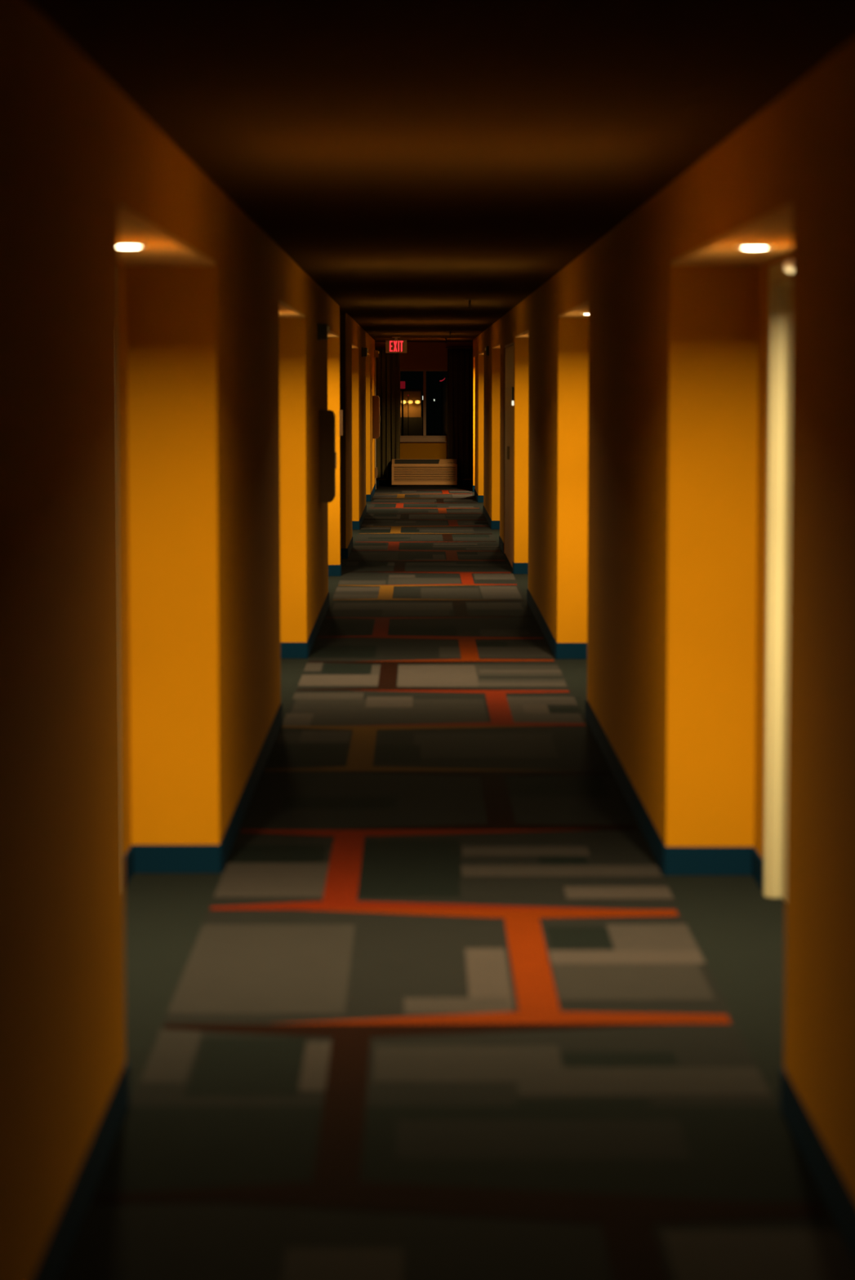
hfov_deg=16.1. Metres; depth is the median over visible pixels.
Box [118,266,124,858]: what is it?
door
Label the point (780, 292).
door
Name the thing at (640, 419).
wall
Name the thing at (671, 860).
baseboard
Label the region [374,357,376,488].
trim
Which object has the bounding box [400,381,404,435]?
lit sign
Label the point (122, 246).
recessed light
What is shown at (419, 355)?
wall
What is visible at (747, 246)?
recessed light
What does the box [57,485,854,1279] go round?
floor
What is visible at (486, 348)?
fire alarm horn
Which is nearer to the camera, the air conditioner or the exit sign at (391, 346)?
the exit sign at (391, 346)
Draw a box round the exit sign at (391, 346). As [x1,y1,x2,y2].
[385,336,406,352]
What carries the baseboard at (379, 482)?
attached to the wall at (419, 355)
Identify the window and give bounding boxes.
[399,369,447,442]
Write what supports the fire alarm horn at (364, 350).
attached to the wall at (229, 544)
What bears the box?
attached to the wall at (229, 544)
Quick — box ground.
[422,432,447,435]
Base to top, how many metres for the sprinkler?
0.082 m
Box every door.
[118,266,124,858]
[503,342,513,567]
[762,260,791,902]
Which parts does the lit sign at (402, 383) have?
sign panel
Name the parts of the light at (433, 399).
post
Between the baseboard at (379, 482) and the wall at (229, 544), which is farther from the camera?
the baseboard at (379, 482)
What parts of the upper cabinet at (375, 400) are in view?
door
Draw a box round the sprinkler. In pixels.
[466,298,473,309]
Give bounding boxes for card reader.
[511,386,513,405]
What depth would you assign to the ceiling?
7.56 m
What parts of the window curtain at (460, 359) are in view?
curtain rail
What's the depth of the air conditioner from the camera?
49.67 m
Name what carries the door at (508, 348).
in the wall at (640, 419)
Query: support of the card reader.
attached to the wall at (640, 419)
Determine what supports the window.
in the wall at (419, 355)
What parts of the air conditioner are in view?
control lid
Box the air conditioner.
[391,458,457,486]
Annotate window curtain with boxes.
[374,346,399,477]
[445,346,472,477]
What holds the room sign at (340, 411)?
attached to the wall at (229, 544)
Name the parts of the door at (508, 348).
pull handle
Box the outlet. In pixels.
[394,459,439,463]
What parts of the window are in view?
sill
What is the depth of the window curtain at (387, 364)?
49.94 m
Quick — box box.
[374,467,377,478]
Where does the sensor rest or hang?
attached to the wall at (640, 419)
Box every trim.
[339,312,346,548]
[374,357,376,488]
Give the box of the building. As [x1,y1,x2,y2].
[400,388,422,435]
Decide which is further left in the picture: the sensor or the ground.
the ground
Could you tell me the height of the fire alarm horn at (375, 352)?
0.115 m
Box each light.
[118,244,147,248]
[433,399,435,435]
[733,244,774,248]
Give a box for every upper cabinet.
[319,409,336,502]
[372,395,380,438]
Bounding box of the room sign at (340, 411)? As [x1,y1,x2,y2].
[339,409,342,435]
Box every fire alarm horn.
[317,323,328,340]
[361,346,368,356]
[373,350,378,357]
[484,346,488,355]
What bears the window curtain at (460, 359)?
hanging from the wall at (419, 355)
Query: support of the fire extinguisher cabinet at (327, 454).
attached to the wall at (229, 544)
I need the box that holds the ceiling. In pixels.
[27,0,854,342]
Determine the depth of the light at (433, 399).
69.83 m
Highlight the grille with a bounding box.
[393,466,455,481]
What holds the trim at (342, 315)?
attached to the wall
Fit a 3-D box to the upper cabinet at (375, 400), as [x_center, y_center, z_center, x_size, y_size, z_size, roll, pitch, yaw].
[-0.772,-3.373,45.736,0.118,0.645,0.320,0,5,0]
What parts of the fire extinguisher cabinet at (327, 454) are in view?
door, door handle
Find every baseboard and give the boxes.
[31,483,375,1279]
[376,480,472,485]
[471,484,854,1257]
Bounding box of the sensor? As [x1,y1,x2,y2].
[783,258,791,273]
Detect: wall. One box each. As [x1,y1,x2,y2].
[0,0,374,1279]
[374,342,472,479]
[472,37,854,1199]
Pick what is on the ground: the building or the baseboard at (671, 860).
the building
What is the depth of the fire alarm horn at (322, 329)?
20.75 m

